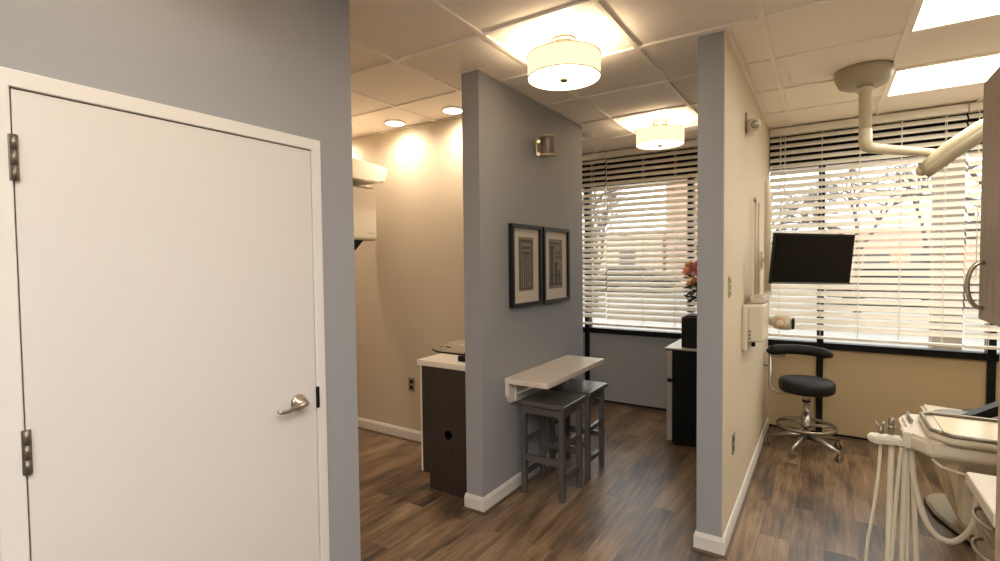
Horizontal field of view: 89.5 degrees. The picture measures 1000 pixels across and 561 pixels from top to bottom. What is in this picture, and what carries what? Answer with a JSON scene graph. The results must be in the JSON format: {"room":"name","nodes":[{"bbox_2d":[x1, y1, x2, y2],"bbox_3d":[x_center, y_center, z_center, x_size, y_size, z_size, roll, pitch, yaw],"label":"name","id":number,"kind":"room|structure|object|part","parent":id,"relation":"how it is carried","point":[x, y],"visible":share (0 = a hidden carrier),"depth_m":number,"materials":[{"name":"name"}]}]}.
{"room":"dental clinic","nodes":[
{"label":"dental clinic","id":0,"kind":"room"},
{"bbox_2d":[0,0,582,560],"bbox_3d":[-0.977,0.127,1.845,0.125,2.720,6.026,1,2,33],"label":"wall","id":1,"kind":"structure","parent":0,"point":[278,65],"depth_m":2.17,"materials":[{"name":"paint"}]},
{"bbox_2d":[7,89,319,560],"bbox_3d":[-0.972,0.491,1.679,0.069,1.994,0.913,1,2,33],"label":"door","id":2,"kind":"structure","parent":1,"relation":"in","point":[172,396],"depth_m":1.59,"materials":[{"name":"wood"}]},
{"bbox_3d":[-0.795,0.484,1.945,0.061,0.066,0.149,1,2,33],"label":"lever handle","id":3,"kind":"part","parent":2,"relation":"part of","materials":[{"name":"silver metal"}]},
{"bbox_3d":[-0.748,0.479,2.071,0.009,0.087,0.010,1,2,33],"label":"strike plate","id":4,"kind":"part","parent":2,"relation":"part of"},
{"bbox_2d":[0,66,329,560],"bbox_3d":[-1.000,0.469,1.688,0.013,2.050,0.996,1,2,33],"label":"trim","id":5,"kind":"structure","parent":1,"relation":"attached to","point":[14,526],"depth_m":1.31,"materials":[{"name":"wood"}]},
{"bbox_2d":[461,433,583,515],"bbox_3d":[0.259,1.357,3.780,0.177,0.098,1.577,1,2,33],"label":"baseboard","id":6,"kind":"structure","parent":1,"relation":"attached to","point":[483,506],"depth_m":3.22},
{"bbox_2d":[508,223,542,307],"bbox_3d":[0.183,-0.104,3.484,0.034,0.560,0.412,1,2,33],"label":"picture frame","id":7,"kind":"object","parent":1,"relation":"attached to","point":[524,241],"visible":1,"depth_m":3.47,"materials":[{"name":"wood"}]},
{"bbox_2d":[518,237,533,291],"bbox_3d":[0.181,-0.114,3.485,0.002,0.370,0.202,1,2,33],"label":"print","id":8,"kind":"object","parent":7,"relation":"attached to","point":[525,244],"depth_m":3.48,"materials":[{"name":"paper"}]},
{"bbox_2d":[535,134,555,157],"bbox_3d":[0.325,-0.947,3.581,0.152,0.151,0.120,1,2,33],"label":"wall sconce","id":9,"kind":"object","parent":1,"relation":"attached to","point":[544,147],"visible":1,"depth_m":3.54,"materials":[{"name":"silver metal"}]},
{"bbox_2d":[505,355,603,402],"bbox_3d":[0.420,0.716,3.606,0.320,0.189,0.953,1,2,33],"label":"table","id":10,"kind":"object","parent":1,"relation":"attached to","point":[548,375],"visible":0.99,"depth_m":3.42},
{"bbox_2d":[542,227,569,303],"bbox_3d":[0.430,-0.118,3.866,0.034,0.564,0.438,1,2,33],"label":"picture frame","id":11,"kind":"object","parent":1,"relation":"attached to","point":[555,241],"visible":0.8,"depth_m":3.86,"materials":[{"name":"wood"}]},
{"bbox_2d":[549,239,562,288],"bbox_3d":[0.428,-0.128,3.867,0.002,0.374,0.228,1,2,33],"label":"print","id":12,"kind":"object","parent":11,"relation":"attached to","point":[555,245],"depth_m":3.87,"materials":[{"name":"paper"}]},
{"bbox_2d":[349,0,770,138],"bbox_3d":[-0.474,-1.221,1.981,4.994,0.004,6.095,0,2,9],"label":"trim","id":13,"kind":"structure","parent":1,"relation":"attached to","point":[728,32],"depth_m":3.29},
{"bbox_2d":[352,115,464,430],"bbox_3d":[-1.108,0.029,4.627,3.117,2.720,0.120,1,2,33],"label":"wall","id":14,"kind":"structure","parent":0,"point":[409,280],"depth_m":4.35,"materials":[{"name":"paint"}]},
{"bbox_2d":[352,158,386,249],"bbox_3d":[-1.480,0.171,3.857,0.430,2.500,1.354,1,2,33],"label":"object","id":15,"kind":"object","parent":14,"relation":"attached to","point":[364,173],"visible":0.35,"depth_m":4.14,"materials":[{"name":"white plastic"}]},
{"bbox_3d":[-1.429,-0.893,3.869,0.380,0.214,1.204,1,2,33],"label":"overhead arm","id":16,"kind":"part","parent":15,"relation":"part of"},
{"bbox_2d":[358,417,420,443],"bbox_3d":[-1.126,1.340,4.652,3.139,0.098,0.102,1,2,33],"label":"baseboard","id":17,"kind":"structure","parent":14,"relation":"attached to","point":[394,431],"depth_m":4.51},
{"bbox_3d":[-1.125,1.383,4.654,3.139,0.013,0.102,1,2,33],"label":"shoe moulding","id":18,"kind":"part","parent":17,"relation":"part of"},
{"bbox_2d":[408,377,414,391],"bbox_3d":[-0.767,0.900,4.367,0.072,0.116,0.008,1,2,33],"label":"wall outlet","id":19,"kind":"object","parent":14,"relation":"attached to","point":[411,381],"visible":1,"depth_m":4.36,"materials":[{"name":"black plastic"}]},
{"bbox_2d":[358,402,976,560],"bbox_3d":[0.051,1.534,1.951,8.400,0.120,7.620,1,2,33],"label":"floor","id":20,"kind":"structure","parent":0,"point":[640,505],"depth_m":3.14,"materials":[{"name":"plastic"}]},
{"bbox_2d":[417,353,466,500],"bbox_3d":[-0.195,0.973,3.610,0.458,0.888,0.657,1,2,33],"label":"base cabinet","id":21,"kind":"object","parent":20,"relation":"on","point":[442,376],"visible":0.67,"depth_m":3.35,"materials":[{"name":"wood"}]},
{"bbox_3d":[-0.368,0.932,3.720,0.018,0.731,0.623,1,2,33],"label":"door","id":22,"kind":"part","parent":21,"relation":"part of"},
{"bbox_2d":[417,353,464,370],"bbox_3d":[-0.199,0.548,3.595,0.458,0.038,0.657,1,2,33],"label":"countertop","id":23,"kind":"structure","parent":21,"relation":"on","point":[447,361],"depth_m":3.39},
{"bbox_2d":[432,339,464,354],"bbox_3d":[-0.226,0.487,3.672,0.515,0.078,0.238,1,2,33],"label":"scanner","id":24,"kind":"object","parent":23,"relation":"on","point":[457,347],"visible":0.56,"depth_m":3.63,"materials":[{"name":"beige plastic"}]},
{"bbox_3d":[-0.184,0.456,3.648,0.400,0.014,0.210,1,2,33],"label":"lid","id":25,"kind":"part","parent":24,"relation":"part of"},
{"bbox_2d":[458,353,464,361],"bbox_3d":[-0.186,0.490,3.359,0.150,0.093,0.120,1,2,33],"label":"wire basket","id":26,"kind":"object","parent":23,"relation":"on","point":[461,358],"visible":0.22,"depth_m":3.34,"materials":[{"name":"black metal"}]},
{"bbox_2d":[518,389,585,503],"bbox_3d":[0.357,1.103,3.407,0.340,0.630,0.342,1,2,33],"label":"bar stool","id":27,"kind":"object","parent":20,"relation":"on","point":[556,404],"visible":1,"depth_m":3.36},
{"bbox_3d":[0.164,1.120,3.375,0.034,0.603,0.034,1,2,33],"label":"leg","id":28,"kind":"part","parent":27,"relation":"part of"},
{"bbox_3d":[0.307,1.110,3.597,0.034,0.603,0.034,1,2,33],"label":"leg","id":29,"kind":"part","parent":27,"relation":"part of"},
{"bbox_3d":[0.354,0.802,3.396,0.340,0.028,0.342,1,2,33],"label":"seat","id":30,"kind":"part","parent":27,"relation":"part of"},
{"bbox_3d":[0.397,1.123,3.224,0.034,0.603,0.034,1,2,33],"label":"leg","id":31,"kind":"part","parent":27,"relation":"part of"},
{"bbox_3d":[0.540,1.113,3.446,0.034,0.603,0.034,1,2,33],"label":"leg","id":32,"kind":"part","parent":27,"relation":"part of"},
{"bbox_2d":[547,378,607,479],"bbox_3d":[0.580,1.089,3.751,0.340,0.630,0.342,1,2,33],"label":"bar stool","id":33,"kind":"object","parent":20,"relation":"on","point":[593,390],"visible":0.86,"depth_m":3.70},
{"bbox_3d":[0.386,1.105,3.719,0.034,0.603,0.034,1,2,33],"label":"leg","id":34,"kind":"part","parent":33,"relation":"part of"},
{"bbox_3d":[0.530,1.096,3.941,0.034,0.603,0.034,1,2,33],"label":"leg","id":35,"kind":"part","parent":33,"relation":"part of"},
{"bbox_3d":[0.576,0.788,3.740,0.340,0.028,0.342,1,2,33],"label":"seat","id":36,"kind":"part","parent":33,"relation":"part of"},
{"bbox_3d":[0.620,1.108,3.568,0.034,0.603,0.034,1,2,33],"label":"leg","id":37,"kind":"part","parent":33,"relation":"part of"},
{"bbox_3d":[0.763,1.099,3.790,0.034,0.603,0.034,1,2,33],"label":"leg","id":38,"kind":"part","parent":33,"relation":"part of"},
{"bbox_2d":[665,339,696,446],"bbox_3d":[1.758,0.963,4.333,0.532,0.815,0.550,1,2,33],"label":"base cabinet","id":39,"kind":"object","parent":20,"relation":"on","point":[681,361],"visible":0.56,"depth_m":4.17,"materials":[{"name":"wood"}]},
{"bbox_3d":[1.564,0.695,4.449,0.045,0.234,0.543,1,2,33],"label":"door","id":40,"kind":"part","parent":39,"relation":"part of","materials":[{"name":"wood"}]},
{"bbox_3d":[1.568,1.090,4.463,0.045,0.495,0.543,1,2,33],"label":"door","id":41,"kind":"part","parent":39,"relation":"part of","materials":[{"name":"wood"}]},
{"bbox_2d":[681,313,696,347],"bbox_3d":[1.705,0.424,4.260,0.272,0.266,0.270,1,2,33],"label":"coffee maker","id":42,"kind":"object","parent":39,"relation":"on","point":[688,322],"visible":0.41,"depth_m":4.19,"materials":[{"name":"black plastic"}]},
{"bbox_3d":[1.705,0.298,4.255,0.230,0.014,0.230,1,2,33],"label":"lid","id":43,"kind":"part","parent":42,"relation":"part of","materials":[{"name":"black plastic"}]},
{"bbox_2d":[681,246,696,302],"bbox_3d":[1.798,0.102,4.497,0.350,0.889,0.295,1,2,33],"label":"flower arrangement","id":44,"kind":"object","parent":39,"relation":"on","point":[692,268],"visible":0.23,"depth_m":4.50,"materials":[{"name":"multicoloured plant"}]},
{"bbox_2d":[764,344,843,462],"bbox_3d":[2.445,0.957,4.084,0.566,0.830,0.570,1,2,33],"label":"stool","id":45,"kind":"object","parent":20,"relation":"on","point":[806,386],"visible":1,"depth_m":4.05,"materials":[{"name":"black leather"}]},
{"bbox_3d":[2.352,1.268,4.158,0.257,0.086,0.053,1,2,33],"label":"leg","id":46,"kind":"part","parent":45,"relation":"part of","materials":[{"name":"silver metal"}]},
{"bbox_3d":[2.360,1.274,3.987,0.257,0.086,0.053,-2,3,-38],"label":"leg","id":47,"kind":"part","parent":45,"relation":"part of","materials":[{"name":"silver metal"}]},
{"bbox_3d":[2.471,0.844,4.063,0.398,0.100,0.398,1,2,33],"label":"seat","id":48,"kind":"part","parent":45,"relation":"part of","materials":[{"name":"leather"}]},
{"bbox_3d":[2.527,1.273,3.949,0.228,0.086,0.181,1,2,33],"label":"leg","id":49,"kind":"part","parent":45,"relation":"part of","materials":[{"name":"silver metal"}]},
{"bbox_3d":[2.622,1.268,4.084,0.257,0.086,0.053,-1,2,-2],"label":"leg","id":50,"kind":"part","parent":45,"relation":"part of","materials":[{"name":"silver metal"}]},
{"bbox_2d":[867,414,996,560],"bbox_3d":[1.908,0.990,1.972,0.815,0.930,0.921,1,2,33],"label":"hoses","id":51,"kind":"object","parent":20,"relation":"on","point":[912,437],"visible":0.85,"depth_m":1.79,"materials":[{"name":"plastic"}]},
{"bbox_2d":[864,421,884,560],"bbox_3d":[1.387,0.984,1.857,0.087,0.943,0.026,0,2,7],"label":"dental handpiece","id":52,"kind":"object","parent":51,"relation":"attached to","point":[880,430],"visible":0.97,"depth_m":1.84,"materials":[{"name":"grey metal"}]},
{"bbox_2d":[885,418,895,560],"bbox_3d":[1.447,0.975,1.843,0.082,0.960,0.025,-1,2,-7],"label":"dental handpiece","id":53,"kind":"object","parent":51,"relation":"attached to","point":[891,425],"visible":0.99,"depth_m":1.83,"materials":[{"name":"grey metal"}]},
{"bbox_3d":[1.648,0.634,1.589,0.445,0.062,0.021,1,2,33],"label":"handle","id":54,"kind":"part","parent":51,"relation":"part of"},
{"bbox_2d":[905,411,997,450],"bbox_3d":[1.784,0.522,1.666,0.661,0.032,0.345,1,2,33],"label":"tray","id":55,"kind":"object","parent":51,"relation":"on","point":[952,429],"visible":1,"depth_m":1.75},
{"bbox_2d":[932,457,996,471],"bbox_3d":[1.817,0.613,1.681,0.600,0.033,0.250,1,2,33],"label":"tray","id":56,"kind":"object","parent":51,"relation":"on","point":[942,461],"depth_m":1.70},
{"bbox_2d":[920,401,997,547],"bbox_3d":[3.182,0.880,2.550,1.594,1.078,0.890,1,2,33],"label":"dental chair","id":57,"kind":"object","parent":20,"relation":"on","point":[943,508],"visible":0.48,"depth_m":2.82,"materials":[{"name":"cream plastic"},{"name":"black vinyl"},{"name":"metal"}]},
{"bbox_2d":[933,409,966,414],"bbox_3d":[2.627,0.789,2.863,0.320,0.048,0.384,1,2,33],"label":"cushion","id":58,"kind":"object","parent":57,"relation":"on","point":[952,411],"depth_m":2.95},
{"bbox_3d":[2.951,1.392,2.720,0.953,0.024,0.876,1,2,33],"label":"floor plate","id":59,"kind":"part","parent":57,"relation":"part of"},
{"bbox_2d":[966,472,996,560],"bbox_3d":[1.552,1.027,1.216,0.633,0.914,0.298,1,2,33],"label":"base cabinet","id":60,"kind":"object","parent":20,"relation":"on","point":[982,486],"visible":0.94,"depth_m":1.36,"materials":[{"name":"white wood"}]},
{"bbox_2d":[966,472,996,527],"bbox_3d":[1.553,0.589,1.196,0.618,0.038,0.298,1,2,33],"label":"countertop","id":61,"kind":"structure","parent":60,"relation":"on","point":[983,487],"depth_m":1.37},
{"bbox_3d":[1.283,0.716,1.346,0.035,0.010,0.139,1,2,33],"label":"arched handle","id":62,"kind":"part","parent":60,"relation":"part of","materials":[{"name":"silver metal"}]},
{"bbox_3d":[1.282,0.632,1.343,0.035,0.010,0.139,1,2,33],"label":"arched handle","id":63,"kind":"part","parent":60,"relation":"part of","materials":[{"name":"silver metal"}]},
{"bbox_3d":[1.306,0.734,1.335,0.018,0.080,0.242,1,2,33],"label":"drawer","id":64,"kind":"part","parent":60,"relation":"part of","materials":[{"name":"brown wood"}]},
{"bbox_3d":[1.305,0.650,1.332,0.018,0.080,0.242,1,2,33],"label":"drawer","id":65,"kind":"part","parent":60,"relation":"part of","materials":[{"name":"brown wood"}]},
{"bbox_2d":[994,358,999,560],"bbox_3d":[1.452,0.806,1.046,0.610,1.370,0.075,1,2,33],"label":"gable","id":66,"kind":"object","parent":20,"relation":"on","point":[997,519],"visible":1,"depth_m":1.22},
{"bbox_2d":[349,0,999,154],"bbox_3d":[0.021,-1.331,1.849,8.400,0.200,7.620,1,2,33],"label":"ceiling","id":67,"kind":"structure","parent":0,"point":[396,29],"depth_m":2.80,"materials":[{"name":"tile"}]},
{"bbox_2d":[385,119,404,125],"bbox_3d":[-0.865,-1.298,4.151,0.164,0.014,0.164,1,2,33],"label":"recessed light","id":68,"kind":"object","parent":67,"relation":"in","point":[392,122],"visible":1,"depth_m":4.12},
{"bbox_2d":[442,106,461,113],"bbox_3d":[-0.357,-1.292,3.823,0.164,0.014,0.164,1,2,33],"label":"recessed light","id":69,"kind":"object","parent":67,"relation":"in","point":[449,109],"visible":0.9,"depth_m":3.81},
{"bbox_2d":[527,34,600,90],"bbox_3d":[0.335,-1.154,2.651,0.387,0.220,0.387,1,2,33],"label":"drum ceiling light","id":70,"kind":"object","parent":67,"relation":"attached to","point":[565,63],"visible":1,"depth_m":2.54,"materials":[{"name":"white fabric"}]},
{"bbox_2d":[528,65,599,89],"bbox_3d":[0.336,-1.069,2.655,0.374,0.004,0.374,1,2,33],"label":"diffuser","id":71,"kind":"object","parent":70,"relation":"attached to","point":[544,77],"depth_m":2.64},
{"bbox_2d":[582,132,593,138],"bbox_3d":[0.796,-1.317,4.577,0.110,0.042,0.110,1,2,33],"label":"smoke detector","id":72,"kind":"object","parent":67,"relation":"attached to","point":[587,135],"visible":0.97,"depth_m":4.54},
{"bbox_2d":[636,118,684,149],"bbox_3d":[1.329,-1.220,4.187,0.387,0.220,0.387,1,2,33],"label":"drum ceiling light","id":73,"kind":"object","parent":67,"relation":"attached to","point":[662,135],"visible":1,"depth_m":4.07,"materials":[{"name":"white fabric"}]},
{"bbox_2d":[637,139,683,148],"bbox_3d":[1.330,-1.135,4.190,0.374,0.004,0.374,1,2,33],"label":"diffuser","id":74,"kind":"object","parent":73,"relation":"attached to","point":[641,143],"depth_m":4.17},
{"bbox_2d":[350,0,999,152],"bbox_3d":[-0.025,-1.223,1.780,8.200,0.012,7.325,1,2,33],"label":"grid","id":75,"kind":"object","parent":67,"relation":"attached to","point":[761,17],"depth_m":2.85,"materials":[{"name":"metal"}]},
{"bbox_2d":[834,60,982,176],"bbox_3d":[2.766,-0.963,3.092,1.308,0.685,0.596,0,2,19],"label":"light","id":76,"kind":"object","parent":67,"relation":"attached to","point":[862,78],"visible":0.98,"depth_m":3.10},
{"bbox_3d":[2.579,-0.861,3.225,0.750,0.161,0.080,-1,2,-18],"label":"horizontal arm","id":77,"kind":"part","parent":76,"relation":"part of"},
{"bbox_3d":[2.970,-0.873,3.087,0.105,0.383,0.666,-2,3,-40],"label":"spring arm","id":78,"kind":"part","parent":76,"relation":"part of"},
{"bbox_2d":[886,54,999,96],"bbox_3d":[3.098,-1.302,3.039,1.185,0.010,0.586,1,2,33],"label":"ceiling light panel","id":79,"kind":"object","parent":67,"relation":"attached to","point":[974,70],"depth_m":3.20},
{"bbox_2d":[909,0,999,32],"bbox_3d":[2.436,-1.258,2.016,1.185,0.010,0.586,1,2,33],"label":"ceiling light panel","id":80,"kind":"object","parent":67,"relation":"attached to","point":[930,14],"depth_m":2.38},
{"bbox_2d":[696,31,769,537],"bbox_3d":[1.748,0.035,3.631,0.129,2.720,2.424,1,2,33],"label":"wall","id":81,"kind":"structure","parent":0,"point":[746,159],"depth_m":2.66,"materials":[{"name":"paint"}]},
{"bbox_2d":[728,276,730,297],"bbox_3d":[1.237,0.036,2.711,0.010,0.115,0.060,1,2,33],"label":"wall switch","id":82,"kind":"object","parent":81,"relation":"attached to","point":[729,277],"visible":1,"depth_m":2.69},
{"bbox_2d":[690,417,769,559],"bbox_3d":[1.748,1.346,3.656,0.181,0.098,2.426,1,2,33],"label":"baseboard","id":83,"kind":"structure","parent":81,"relation":"attached to","point":[704,543],"depth_m":2.83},
{"bbox_2d":[732,431,734,454],"bbox_3d":[1.337,0.931,2.886,0.008,0.116,0.072,1,2,33],"label":"wall outlet","id":84,"kind":"object","parent":81,"relation":"attached to","point":[733,434],"visible":1,"depth_m":2.87,"materials":[{"name":"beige plastic"}]},
{"bbox_2d":[745,112,760,136],"bbox_3d":[1.592,-0.985,3.166,0.092,0.145,0.087,1,2,33],"label":"security camera","id":85,"kind":"object","parent":81,"relation":"attached to","point":[754,124],"visible":1,"depth_m":3.14,"materials":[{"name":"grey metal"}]},
{"bbox_3d":[1.565,-0.996,3.197,0.012,0.125,0.065,1,2,33],"label":"plate","id":86,"kind":"part","parent":85,"relation":"part of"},
{"bbox_2d":[742,180,794,350],"bbox_3d":[1.770,-0.129,3.293,0.270,1.126,0.557,1,2,33],"label":"dental x-ray machine","id":87,"kind":"object","parent":81,"relation":"attached to","point":[756,314],"visible":1,"depth_m":3.33,"materials":[{"name":"white plastic"}]},
{"bbox_3d":[1.633,0.291,3.312,0.030,0.290,0.410,1,2,33],"label":"wall plate","id":88,"kind":"part","parent":87,"relation":"part of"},
{"bbox_3d":[1.740,-0.228,3.429,0.016,0.660,0.015,1,2,33],"label":"lift rod","id":89,"kind":"part","parent":87,"relation":"part of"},
{"bbox_3d":[1.769,-0.214,3.447,0.016,0.630,0.015,1,2,33],"label":"lift rod","id":90,"kind":"part","parent":87,"relation":"part of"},
{"bbox_3d":[1.748,0.117,3.385,0.080,0.047,0.410,1,2,33],"label":"swing arm","id":91,"kind":"part","parent":87,"relation":"part of"},
{"bbox_3d":[1.871,-0.293,3.520,0.054,0.815,0.054,1,2,33],"label":"scissor arm","id":92,"kind":"part","parent":87,"relation":"part of"},
{"bbox_2d":[761,233,854,284],"bbox_3d":[2.092,-0.148,3.477,0.482,0.324,1.158,0,2,25],"label":"monitor","id":93,"kind":"object","parent":81,"relation":"attached to","point":[796,258],"visible":0.97,"depth_m":3.08,"materials":[{"name":"black plastic"}]},
{"bbox_3d":[2.030,-0.147,3.588,0.127,0.140,1.035,0,2,15],"label":"mount arm","id":94,"kind":"part","parent":93,"relation":"part of"},
{"bbox_2d":[595,151,981,187],"bbox_3d":[2.670,-1.279,4.566,6.700,0.540,0.080,1,2,33],"label":"wall","id":95,"kind":"structure","parent":0,"point":[973,151],"depth_m":4.46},
{"bbox_2d":[583,332,998,437],"bbox_3d":[2.648,0.955,4.575,6.500,0.735,0.088,1,2,33],"label":"wall","id":96,"kind":"structure","parent":0,"point":[870,387],"depth_m":4.32,"materials":[{"name":"paint"}]},
{"bbox_2d":[582,147,697,410],"bbox_3d":[1.134,-0.026,5.499,2.933,2.720,0.101,1,2,33],"label":"window","id":97,"kind":"structure","parent":96,"relation":"in","point":[587,329],"depth_m":5.29,"materials":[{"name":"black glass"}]},
{"bbox_2d":[582,152,606,325],"bbox_3d":[0.506,-0.445,5.763,1.483,1.836,0.066,1,2,33],"label":"window blind","id":98,"kind":"object","parent":97,"relation":"attached to","point":[595,156],"visible":0.2,"depth_m":5.43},
{"bbox_3d":[1.001,-0.422,5.445,0.004,1.762,0.063,1,2,33],"label":"ladder cord","id":99,"kind":"part","parent":98,"relation":"part of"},
{"bbox_3d":[0.516,0.462,5.797,1.479,0.022,0.052,1,2,33],"label":"rail","id":100,"kind":"part","parent":98,"relation":"part of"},
{"bbox_3d":[1.128,-1.205,5.468,2.933,0.360,0.075,1,2,33],"label":"header panel","id":101,"kind":"part","parent":97,"relation":"part of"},
{"bbox_2d":[605,139,697,329],"bbox_3d":[1.713,-0.429,4.975,1.392,1.836,0.079,1,2,33],"label":"window blind","id":102,"kind":"object","parent":97,"relation":"attached to","point":[691,143],"visible":0.62,"depth_m":5.10,"materials":[{"name":"plastic"}]},
{"bbox_3d":[1.463,-0.416,5.147,0.004,1.762,0.063,1,2,33],"label":"ladder cord","id":103,"kind":"part","parent":102,"relation":"part of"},
{"bbox_3d":[1.727,0.477,5.015,1.388,0.022,0.052,1,2,33],"label":"rail","id":104,"kind":"part","parent":102,"relation":"part of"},
{"bbox_3d":[1.729,-0.412,4.975,0.004,1.762,0.063,1,2,33],"label":"ladder cord","id":105,"kind":"part","parent":102,"relation":"part of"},
{"bbox_2d":[592,400,898,447],"bbox_3d":[2.619,1.348,4.539,6.500,0.012,0.032,1,2,33],"label":"trim","id":106,"kind":"structure","parent":96,"relation":"attached to","point":[838,437],"depth_m":4.61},
{"bbox_2d":[768,111,999,440],"bbox_3d":[3.917,0.009,3.700,3.438,2.720,0.101,1,2,33],"label":"window","id":107,"kind":"structure","parent":96,"relation":"in","point":[991,356],"depth_m":4.20,"materials":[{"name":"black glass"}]},
{"bbox_2d":[768,103,968,347],"bbox_3d":[2.965,-0.413,4.166,1.312,1.836,0.079,1,2,33],"label":"window blind","id":108,"kind":"object","parent":107,"relation":"attached to","point":[945,111],"visible":0.75,"depth_m":4.09,"materials":[{"name":"plastic"}]},
{"bbox_3d":[2.489,-0.403,4.484,0.004,1.762,0.063,1,2,33],"label":"ladder cord","id":109,"kind":"part","parent":108,"relation":"part of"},
{"bbox_3d":[2.749,-0.400,4.315,0.004,1.762,0.063,1,2,33],"label":"ladder cord","id":110,"kind":"part","parent":108,"relation":"part of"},
{"bbox_3d":[2.971,-0.397,4.172,0.004,1.762,0.063,1,2,33],"label":"ladder cord","id":111,"kind":"part","parent":108,"relation":"part of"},
{"bbox_3d":[2.979,0.493,4.205,1.308,0.022,0.052,1,2,33],"label":"rail","id":112,"kind":"part","parent":108,"relation":"part of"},
{"bbox_3d":[3.197,-0.394,4.026,0.004,1.762,0.063,1,2,33],"label":"ladder cord","id":113,"kind":"part","parent":108,"relation":"part of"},
{"bbox_3d":[3.420,-0.391,3.881,0.004,1.762,0.063,1,2,33],"label":"ladder cord","id":114,"kind":"part","parent":108,"relation":"part of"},
{"bbox_3d":[3.912,-1.170,3.668,3.438,0.360,0.075,1,2,33],"label":"header panel","id":115,"kind":"part","parent":107,"relation":"part of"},
{"bbox_2d":[963,101,999,349],"bbox_3d":[4.157,-0.399,3.395,1.514,1.836,0.079,1,2,33],"label":"window blind","id":116,"kind":"object","parent":107,"relation":"attached to","point":[974,106],"visible":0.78,"depth_m":3.78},
{"bbox_3d":[4.171,0.508,3.435,1.510,0.022,0.052,1,2,33],"label":"rail","id":117,"kind":"part","parent":116,"relation":"part of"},
{"bbox_3d":[3.638,-0.388,3.741,0.004,1.762,0.063,1,2,33],"label":"ladder cord","id":118,"kind":"part","parent":116,"relation":"part of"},
{"bbox_3d":[0.863,0.194,-0.568,0.120,2.720,3.970,1,2,33],"label":"wall","id":119,"kind":"structure","parent":0,"visible":0},
{"bbox_2d":[964,66,999,326],"bbox_3d":[1.365,-0.201,0.926,0.648,0.648,0.750,1,2,33],"label":"upper cabinet","id":120,"kind":"object","parent":119,"relation":"attached to","point":[988,307],"visible":1,"depth_m":1.32,"materials":[{"name":"brown wood"}]},
{"bbox_3d":[1.283,0.013,1.363,0.040,0.135,0.010,1,2,33],"label":"arched handle","id":121,"kind":"part","parent":120,"relation":"part of","materials":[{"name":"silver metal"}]},
{"bbox_3d":[1.135,-0.203,1.075,0.019,0.648,0.748,1,2,33],"label":"door","id":122,"kind":"part","parent":120,"relation":"part of","materials":[{"name":"brown wood"}]},
{"label":"outside","id":123,"kind":"structure","parent":0,"visible":0},
{"bbox_2d":[583,287,999,352],"bbox_3d":[25.966,-0.038,40.167,120.000,0.060,84.400,1,2,33],"label":"parking lot","id":124,"kind":"structure","parent":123,"point":[971,341],"depth_m":12.74,"materials":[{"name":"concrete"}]},
{"bbox_2d":[582,192,631,253],"bbox_3d":[4.373,-2.343,26.859,4.779,6.026,4.185,-3,3,-44],"label":"bare tree","id":125,"kind":"object","parent":124,"relation":"on","point":[592,192],"visible":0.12,"depth_m":26.81,"materials":[{"name":"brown plant"}]},
{"bbox_2d":[582,186,651,307],"bbox_3d":[3.706,-1.546,17.742,3.242,5.089,5.308,1,2,30],"label":"bare tree","id":126,"kind":"object","parent":124,"relation":"on","point":[613,191],"visible":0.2,"depth_m":18.04,"materials":[{"name":"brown plant"}]},
{"bbox_2d":[582,234,665,287],"bbox_3d":[4.326,-1.497,38.255,18.000,3.450,7.300,1,2,33],"label":"building","id":127,"kind":"structure","parent":124,"relation":"on","point":[605,234],"depth_m":31.43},
{"bbox_3d":[4.309,-3.096,38.197,18.000,0.250,7.300,1,2,33],"label":"cornice","id":128,"kind":"part","parent":127,"relation":"part of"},
{"bbox_2d":[592,269,679,292],"bbox_3d":[7.179,-0.106,26.945,4.400,1.419,1.720,1,2,33],"label":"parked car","id":129,"kind":"object","parent":124,"relation":"on","point":[608,269],"visible":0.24,"depth_m":26.32,"materials":[{"name":"white metal"}]},
{"bbox_2d":[666,180,697,287],"bbox_3d":[13.507,-2.909,31.659,4.250,6.550,8.300,1,2,33],"label":"building","id":130,"kind":"structure","parent":124,"relation":"on","point":[680,185],"depth_m":29.02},
{"bbox_2d":[679,178,858,249],"bbox_3d":[5.779,-0.546,11.400,2.681,3.489,4.113,-1,2,-8],"label":"bare tree","id":131,"kind":"object","parent":124,"relation":"on","point":[826,200],"visible":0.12,"depth_m":10.23,"materials":[{"name":"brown plant"}]},
{"bbox_2d":[771,159,931,318],"bbox_3d":[9.395,-1.213,13.927,4.765,4.577,3.158,-1,2,-8],"label":"bare tree","id":132,"kind":"object","parent":124,"relation":"on","point":[850,170],"visible":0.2,"depth_m":13.88,"materials":[{"name":"brown plant"}]},
{"bbox_2d":[826,269,978,309],"bbox_3d":[13.806,0.169,17.307,4.400,1.419,1.720,1,2,33],"label":"parked car","id":133,"kind":"object","parent":124,"relation":"on","point":[964,299],"visible":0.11,"depth_m":16.76,"materials":[{"name":"white metal"}]},
{"bbox_2d":[842,158,981,243],"bbox_3d":[8.349,-1.208,8.144,4.812,4.992,4.391,1,2,33],"label":"bare tree","id":134,"kind":"object","parent":124,"relation":"on","point":[969,167],"visible":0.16,"depth_m":8.66,"materials":[{"name":"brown plant"}]},
{"bbox_2d":[846,227,979,280],"bbox_3d":[21.692,-1.057,26.442,7.600,3.050,6.300,1,2,33],"label":"building","id":135,"kind":"structure","parent":124,"relation":"on","point":[906,232],"depth_m":24.27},
{"bbox_3d":[21.677,-2.456,26.392,7.600,0.250,6.300,1,2,33],"label":"cornice","id":136,"kind":"part","parent":135,"relation":"part of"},
{"bbox_2d":[873,163,980,299],"bbox_3d":[16.720,-2.268,18.119,5.585,6.233,5.097,1,2,33],"label":"bare tree","id":137,"kind":"object","parent":124,"relation":"on","point":[910,172],"visible":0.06,"depth_m":19.13,"materials":[{"name":"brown plant"}]},
{"bbox_2d":[928,159,965,349],"bbox_3d":[5.452,-0.385,6.152,0.350,3.500,0.350,1,2,33],"label":"brick pillar","id":138,"kind":"structure","parent":124,"relation":"on","point":[931,339],"depth_m":6.04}
]}

